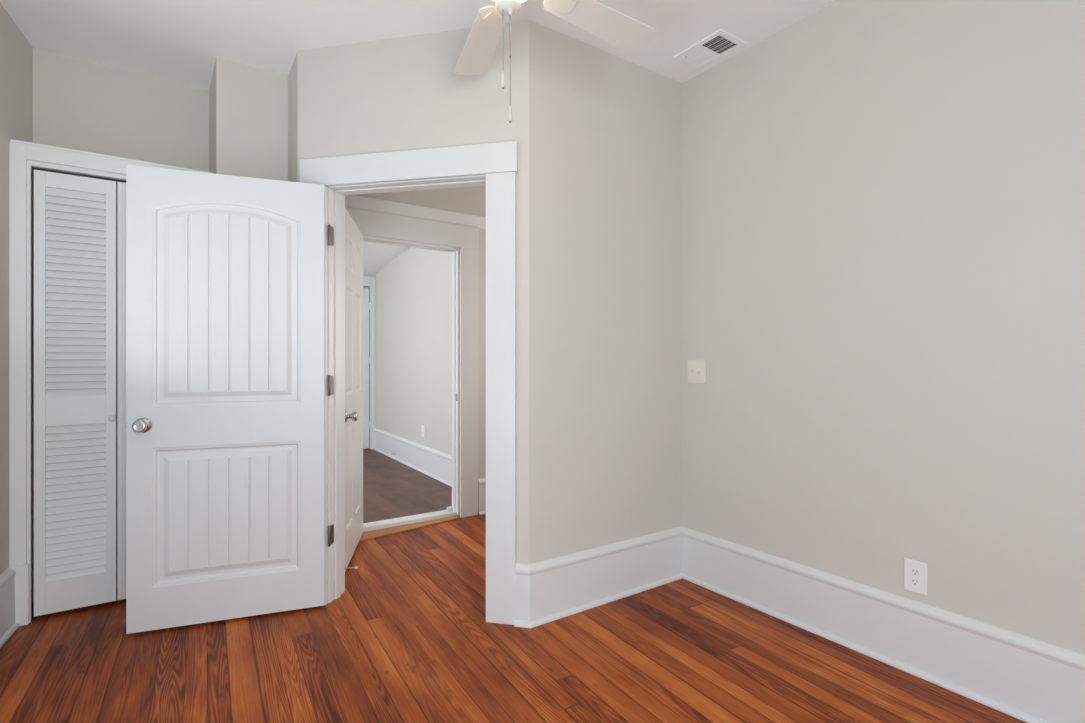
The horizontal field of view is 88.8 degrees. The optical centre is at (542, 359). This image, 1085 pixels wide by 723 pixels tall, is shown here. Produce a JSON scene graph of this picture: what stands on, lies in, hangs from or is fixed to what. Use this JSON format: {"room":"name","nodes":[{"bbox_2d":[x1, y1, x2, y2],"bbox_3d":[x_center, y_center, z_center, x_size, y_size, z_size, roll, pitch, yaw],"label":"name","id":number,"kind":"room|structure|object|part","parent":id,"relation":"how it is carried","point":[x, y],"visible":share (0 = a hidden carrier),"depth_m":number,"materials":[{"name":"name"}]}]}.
{"room":"empty bedroom","nodes":[
{"label":"empty bedroom","id":0,"kind":"room"},
{"bbox_2d":[0,3,32,602],"bbox_3d":[-2.463,-0.172,2.495,0.120,2.745,0.695,0,0,-27],"label":"wall","id":1,"kind":"structure","parent":0,"point":[16,53],"depth_m":2.47,"materials":[{"name":"beige paint"}]},
{"bbox_2d":[0,568,19,647],"bbox_3d":[-2.302,1.064,2.354,0.036,0.272,0.297,0,0,-27],"label":"baseboard","id":2,"kind":"structure","parent":1,"relation":"attached to","point":[8,626],"depth_m":2.41,"materials":[{"name":"white paint"}]},
{"bbox_2d":[27,160,125,622],"bbox_3d":[-2.079,0.111,2.729,0.790,2.178,0.030,0,0,-35],"label":"door frame","id":3,"kind":"structure","parent":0,"point":[30,163],"depth_m":2.53,"materials":[{"name":"white paint"}]},
{"bbox_2d":[9,142,26,566],"bbox_3d":[-2.368,-0.025,2.502,0.057,1.905,0.016,0,0,-35],"label":"trim","id":4,"kind":"structure","parent":3,"relation":"attached to","point":[17,151],"depth_m":2.50,"materials":[{"name":"white paint"}]},
{"bbox_2d":[10,564,28,625],"bbox_3d":[-2.363,1.064,2.502,0.064,0.272,0.022,0,0,-35],"label":"trim","id":5,"kind":"structure","parent":3,"relation":"attached to","point":[22,571],"depth_m":2.50,"materials":[{"name":"white paint"}]},
{"bbox_2d":[34,170,125,616],"bbox_3d":[-2.083,0.152,2.711,0.605,2.052,0.062,0,0,-35],"label":"door","id":6,"kind":"structure","parent":3,"relation":"in","point":[80,222],"depth_m":2.63,"materials":[{"name":"white paint"}]},
{"bbox_3d":[-2.089,0.282,2.691,0.033,0.033,0.035,0,0,-35],"label":"knob","id":7,"kind":"part","parent":6,"relation":"part of","materials":[{"name":"white paint"}]},
{"bbox_3d":[-1.967,0.152,2.811,0.300,2.052,0.030,0,0,-35],"label":"stile frame","id":8,"kind":"part","parent":6,"relation":"part of","materials":[{"name":"white paint"}]},
{"bbox_2d":[10,139,213,174],"bbox_3d":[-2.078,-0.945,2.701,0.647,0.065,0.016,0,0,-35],"label":"trim","id":9,"kind":"structure","parent":3,"relation":"attached to","point":[34,153],"depth_m":2.62,"materials":[{"name":"white paint"}]},
{"bbox_2d":[33,48,208,601],"bbox_3d":[-2.240,-0.172,2.992,0.950,2.745,0.100,0,0,-34],"label":"wall","id":10,"kind":"structure","parent":0,"point":[79,104],"depth_m":2.91,"materials":[{"name":"beige paint"}]},
{"bbox_2d":[209,61,215,173],"bbox_3d":[-1.769,-0.172,3.061,0.106,2.745,0.515,0,0,-35],"label":"wall","id":11,"kind":"structure","parent":0,"point":[212,90],"depth_m":3.00,"materials":[{"name":"beige paint"}]},
{"bbox_2d":[216,57,287,180],"bbox_3d":[-1.551,-0.172,2.959,0.337,2.745,0.100,0,0,-35],"label":"wall pillar","id":12,"kind":"structure","parent":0,"point":[252,102],"depth_m":2.91,"materials":[{"name":"beige paint"}]},
{"bbox_2d":[288,51,297,181],"bbox_3d":[-1.266,-0.172,2.916,0.097,2.745,0.292,0,0,-35],"label":"wall","id":13,"kind":"structure","parent":0,"point":[293,74],"depth_m":2.87,"materials":[{"name":"beige paint"}]},
{"bbox_2d":[363,272,374,448],"bbox_3d":[-3.595,-0.050,6.400,3.550,2.500,0.100,0,0,-35],"label":"wall","id":14,"kind":"structure","parent":0,"point":[364,273],"depth_m":7.29,"materials":[{"name":"beige paint"}]},
{"bbox_2d":[363,288,369,448],"bbox_3d":[-2.583,0.107,7.030,0.802,2.095,0.099,0,0,-35],"label":"door","id":15,"kind":"structure","parent":14,"relation":"in","point":[366,305],"depth_m":7.24,"materials":[{"name":"white paint"}]},
{"bbox_2d":[363,276,375,286],"bbox_3d":[-2.596,-1.028,7.014,0.971,0.127,0.024,0,0,-35],"label":"trim","id":16,"kind":"structure","parent":14,"relation":"attached to","point":[367,280],"depth_m":7.23,"materials":[{"name":"white paint"}]},
{"bbox_2d":[370,286,375,448],"bbox_3d":[-2.225,0.102,7.272,0.066,2.135,0.022,0,0,-35],"label":"trim","id":17,"kind":"structure","parent":14,"relation":"attached to","point":[372,288],"depth_m":7.26,"materials":[{"name":"white paint"}]},
{"bbox_2d":[298,20,528,563],"bbox_3d":[-0.628,-0.172,2.706,1.191,2.745,0.130,0,0,12],"label":"wall","id":18,"kind":"structure","parent":0,"point":[405,93],"depth_m":2.62,"materials":[{"name":"beige paint"}]},
{"bbox_2d":[124,165,333,633],"bbox_3d":[-1.417,0.170,2.558,0.850,2.030,0.163,0,0,-21],"label":"door","id":19,"kind":"structure","parent":18,"relation":"in","point":[224,424],"depth_m":2.53,"materials":[{"name":"white paint"}]},
{"bbox_3d":[-1.727,0.284,2.378,0.054,0.054,0.044,0,0,-21],"label":"knob","id":20,"kind":"part","parent":19,"relation":"part of","materials":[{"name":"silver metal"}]},
{"bbox_3d":[-1.434,-0.261,2.539,0.598,0.933,0.012,0,0,-21],"label":"panel","id":21,"kind":"part","parent":19,"relation":"part of","materials":[{"name":"white paint"}]},
{"bbox_3d":[-1.434,0.693,2.539,0.598,0.613,0.012,0,0,-21],"label":"panel","id":22,"kind":"part","parent":19,"relation":"part of","materials":[{"name":"white paint"}]},
{"bbox_2d":[324,186,327,604],"bbox_3d":[-1.128,0.173,2.736,0.140,2.053,0.024,0,0,12],"label":"trim","id":23,"kind":"structure","parent":18,"relation":"attached to","point":[325,187],"depth_m":2.71,"materials":[{"name":"white paint"}]},
{"bbox_2d":[344,195,344,590],"bbox_3d":[-1.056,0.172,2.876,0.060,2.055,0.018,0,0,12],"label":"trim","id":24,"kind":"structure","parent":18,"relation":"attached to","point":[344,195],"depth_m":2.87,"materials":[{"name":"white paint"}]},
{"bbox_2d":[328,175,485,602],"bbox_3d":[-0.642,0.172,2.709,0.822,2.056,0.132,0,0,12],"label":"trim","id":25,"kind":"structure","parent":18,"relation":"attached to","point":[336,194],"depth_m":2.77,"materials":[{"name":"white paint"}]},
{"bbox_2d":[300,141,517,186],"bbox_3d":[-0.656,-0.922,2.632,1.110,0.136,0.026,0,0,12],"label":"trim","id":26,"kind":"structure","parent":18,"relation":"attached to","point":[477,159],"depth_m":2.61,"materials":[{"name":"white paint"}]},
{"bbox_2d":[486,172,515,624],"bbox_3d":[-0.190,0.173,2.531,0.140,2.053,0.024,0,0,12],"label":"trim","id":27,"kind":"structure","parent":18,"relation":"attached to","point":[500,187],"depth_m":2.52,"materials":[{"name":"white paint"}]},
{"bbox_2d":[514,563,530,627],"bbox_3d":[-0.087,1.064,2.503,0.078,0.272,0.036,0,0,12],"label":"baseboard","id":28,"kind":"structure","parent":18,"relation":"attached to","point":[522,571],"depth_m":2.50,"materials":[{"name":"white paint"}]},
{"bbox_2d":[375,247,451,455],"bbox_3d":[-1.293,-0.150,5.976,0.100,2.700,3.412,0,0,-33],"label":"wall","id":29,"kind":"structure","parent":0,"point":[414,290],"depth_m":5.97,"materials":[{"name":"beige paint"}]},
{"bbox_2d":[373,428,451,486],"bbox_3d":[-1.317,1.034,5.889,0.036,0.272,3.292,0,0,-33],"label":"baseboard","id":30,"kind":"structure","parent":29,"relation":"attached to","point":[435,464],"depth_m":5.93,"materials":[{"name":"white paint"}]},
{"bbox_2d":[422,425,424,436],"bbox_3d":[-1.254,0.745,5.816,0.008,0.122,0.080,0,0,-33],"label":"wall outlet","id":31,"kind":"object","parent":29,"relation":"attached to","point":[423,426],"visible":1,"depth_m":5.80,"materials":[{"name":"plastic"}]},
{"bbox_2d":[0,0,837,88],"bbox_3d":[0.116,-1.585,1.417,3.300,0.080,5.400,0,0,-35],"label":"ceiling","id":32,"kind":"structure","parent":0,"point":[181,41],"depth_m":2.55,"materials":[{"name":"paint"}]},
{"bbox_2d":[454,0,657,122],"bbox_3d":[-0.078,-1.159,1.846,1.242,0.772,1.283,0,0,-35],"label":"ceiling fan","id":33,"kind":"object","parent":32,"relation":"hanging from","point":[630,35],"visible":1,"depth_m":2.09,"materials":[{"name":"white"}]},
{"bbox_3d":[-0.245,-1.260,2.212,0.146,0.031,0.498,0,0,-19],"label":"blade","id":34,"kind":"part","parent":33,"relation":"part of","materials":[{"name":"white wood"}]},
{"bbox_3d":[-0.129,-1.039,1.805,0.004,0.226,0.004,0,0,-35],"label":"pull chain","id":35,"kind":"part","parent":33,"relation":"part of","materials":[{"name":"silver metal"}]},
{"bbox_3d":[-0.129,-0.912,1.805,0.016,0.051,0.016,0,0,-1],"label":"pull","id":36,"kind":"part","parent":33,"relation":"part of","materials":[{"name":"plastic"}]},
{"bbox_3d":[-0.105,-0.978,1.801,0.004,0.328,0.004,0,0,-35],"label":"pull chain","id":37,"kind":"part","parent":33,"relation":"part of","materials":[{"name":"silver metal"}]},
{"bbox_3d":[-0.105,-0.800,1.801,0.016,0.051,0.016,0,0,-23],"label":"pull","id":38,"kind":"part","parent":33,"relation":"part of","materials":[{"name":"plastic"}]},
{"bbox_3d":[0.218,-1.260,2.071,0.499,0.031,0.146,0,0,-35],"label":"blade","id":39,"kind":"part","parent":33,"relation":"part of","materials":[{"name":"white wood"}]},
{"bbox_2d":[673,29,746,69],"bbox_3d":[0.831,-1.536,2.760,0.202,0.018,0.290,0,0,-35],"label":"ceiling vent","id":40,"kind":"object","parent":32,"relation":"in","point":[719,44],"visible":1,"depth_m":2.75,"materials":[{"name":"paint"}]},
{"bbox_2d":[358,186,485,272],"bbox_3d":[-1.806,-1.315,4.555,4.600,0.410,5.251,0,0,-35],"label":"ceiling","id":41,"kind":"structure","parent":0,"point":[468,200],"depth_m":3.90,"materials":[{"name":"beige paint"}]},
{"bbox_2d":[458,228,485,516],"bbox_3d":[-0.598,-0.125,4.319,2.680,2.650,0.110,0,0,-35],"label":"wall","id":42,"kind":"structure","parent":0,"point":[481,232],"depth_m":4.34,"materials":[{"name":"beige paint"}]},
{"bbox_2d":[345,208,362,570],"bbox_3d":[-1.177,0.165,3.411,0.163,2.030,0.783,0,0,-10],"label":"door","id":43,"kind":"structure","parent":42,"relation":"in","point":[353,236],"depth_m":3.38,"materials":[{"name":"white paint"}]},
{"bbox_3d":[-1.134,-0.623,3.253,0.008,0.205,0.226,0,0,-10],"label":"panel","id":44,"kind":"part","parent":43,"relation":"part of","materials":[{"name":"white paint"}]},
{"bbox_3d":[-1.134,-0.110,3.253,0.008,0.620,0.226,0,0,-10],"label":"panel","id":45,"kind":"part","parent":43,"relation":"part of","materials":[{"name":"white paint"}]},
{"bbox_3d":[-1.134,0.667,3.253,0.008,0.595,0.226,0,0,-10],"label":"panel","id":46,"kind":"part","parent":43,"relation":"part of","materials":[{"name":"white paint"}]},
{"bbox_3d":[-1.059,0.315,3.098,0.044,0.054,0.054,0,0,-10],"label":"knob","id":47,"kind":"part","parent":43,"relation":"part of","materials":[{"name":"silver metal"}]},
{"bbox_3d":[-1.193,-0.623,3.574,0.008,0.205,0.226,0,0,-10],"label":"panel","id":48,"kind":"part","parent":43,"relation":"part of","materials":[{"name":"white paint"}]},
{"bbox_3d":[-1.193,-0.110,3.574,0.008,0.620,0.226,0,0,-10],"label":"panel","id":49,"kind":"part","parent":43,"relation":"part of","materials":[{"name":"white paint"}]},
{"bbox_3d":[-1.193,0.667,3.574,0.008,0.595,0.226,0,0,-10],"label":"panel","id":50,"kind":"part","parent":43,"relation":"part of","materials":[{"name":"white paint"}]},
{"bbox_2d":[359,516,459,540],"bbox_3d":[-0.956,1.195,3.927,0.846,0.010,0.171,0,0,-35],"label":"trim","id":51,"kind":"structure","parent":42,"relation":"attached to","point":[372,534],"depth_m":3.91,"materials":[{"name":"brown wood"}]},
{"bbox_2d":[363,510,457,531],"bbox_3d":[-0.984,1.182,4.082,0.746,0.036,0.113,0,0,-35],"label":"trim","id":52,"kind":"structure","parent":42,"relation":"attached to","point":[376,525],"depth_m":4.04,"materials":[{"name":"white paint"}]},
{"bbox_2d":[345,207,477,248],"bbox_3d":[-0.939,-0.942,4.003,1.060,0.169,0.024,0,0,-35],"label":"trim","id":53,"kind":"structure","parent":42,"relation":"attached to","point":[369,223],"depth_m":4.00,"materials":[{"name":"white paint"}]},
{"bbox_2d":[363,235,459,514],"bbox_3d":[-0.977,0.161,4.058,0.772,2.038,0.113,0,0,-35],"label":"trim","id":54,"kind":"structure","parent":42,"relation":"attached to","point":[455,251],"depth_m":4.23,"materials":[{"name":"white paint"}]},
{"bbox_2d":[345,195,485,228],"bbox_3d":[-0.520,-1.068,4.270,2.588,0.082,0.060,0,0,-35],"label":"trim","id":55,"kind":"structure","parent":42,"relation":"attached to","point":[351,201],"depth_m":3.98,"materials":[{"name":"white paint"}]},
{"bbox_2d":[460,247,477,517],"bbox_3d":[-0.566,0.172,4.261,0.146,2.057,0.022,0,0,-35],"label":"trim","id":56,"kind":"structure","parent":42,"relation":"attached to","point":[468,257],"depth_m":4.25,"materials":[{"name":"white paint"}]},
{"bbox_2d":[478,478,485,514],"bbox_3d":[0.025,1.064,4.660,1.266,0.272,0.036,0,0,-35],"label":"baseboard","id":57,"kind":"structure","parent":42,"relation":"attached to","point":[481,482],"depth_m":4.31,"materials":[{"name":"white paint"}]},
{"bbox_2d":[0,449,1026,722],"bbox_3d":[-0.741,1.215,3.012,4.600,0.090,9.000,0,0,-35],"label":"floor","id":58,"kind":"structure","parent":0,"point":[408,638],"depth_m":2.20,"materials":[{"name":"brown wood"}]},
{"bbox_2d":[529,20,681,563],"bbox_3d":[0.342,-0.172,2.873,1.068,2.745,0.130,0,0,-35],"label":"wall","id":59,"kind":"structure","parent":0,"point":[605,128],"depth_m":2.75,"materials":[{"name":"beige paint"}]},
{"bbox_2d":[529,526,681,627],"bbox_3d":[0.363,1.064,2.785,1.034,0.272,0.036,0,0,-35],"label":"baseboard","id":60,"kind":"structure","parent":59,"relation":"attached to","point":[567,585],"depth_m":2.74,"materials":[{"name":"white paint"}]},
{"bbox_2d":[682,0,1084,654],"bbox_3d":[1.831,-0.172,1.691,0.140,2.745,3.705,0,0,-35],"label":"wall","id":61,"kind":"structure","parent":0,"point":[883,201],"depth_m":2.19,"materials":[{"name":"beige paint"}]},
{"bbox_2d":[688,360,705,382],"bbox_3d":[0.829,0.062,3.000,0.021,0.126,0.122,0,0,-35],"label":"light switch","id":62,"kind":"object","parent":61,"relation":"attached to","point":[696,368],"visible":1,"depth_m":3.00,"materials":[{"name":"beige plastic"}]},
{"bbox_2d":[682,526,1084,722],"bbox_3d":[1.758,1.064,1.641,0.036,0.272,3.505,0,0,-35],"label":"baseboard","id":63,"kind":"structure","parent":61,"relation":"attached to","point":[1027,679],"depth_m":2.14,"materials":[{"name":"white paint"}]},
{"bbox_2d":[904,558,927,595],"bbox_3d":[1.436,0.834,2.132,0.008,0.122,0.080,0,0,-35],"label":"wall outlet","id":64,"kind":"object","parent":61,"relation":"attached to","point":[915,572],"visible":1,"depth_m":2.13,"materials":[{"name":"plastic"}]},
{"bbox_2d":[910,578,919,585],"bbox_3d":[1.434,0.854,2.131,0.002,0.027,0.033,0,0,-35],"label":"receptacle","id":65,"kind":"object","parent":64,"relation":"attached to","point":[913,581],"depth_m":2.13,"materials":[{"name":"plastic"}]},
{"bbox_2d":[910,568,919,575],"bbox_3d":[1.434,0.815,2.131,0.002,0.027,0.033,0,0,-35],"label":"receptacle","id":66,"kind":"object","parent":64,"relation":"attached to","point":[913,571],"depth_m":2.13,"materials":[{"name":"plastic"}]}
]}

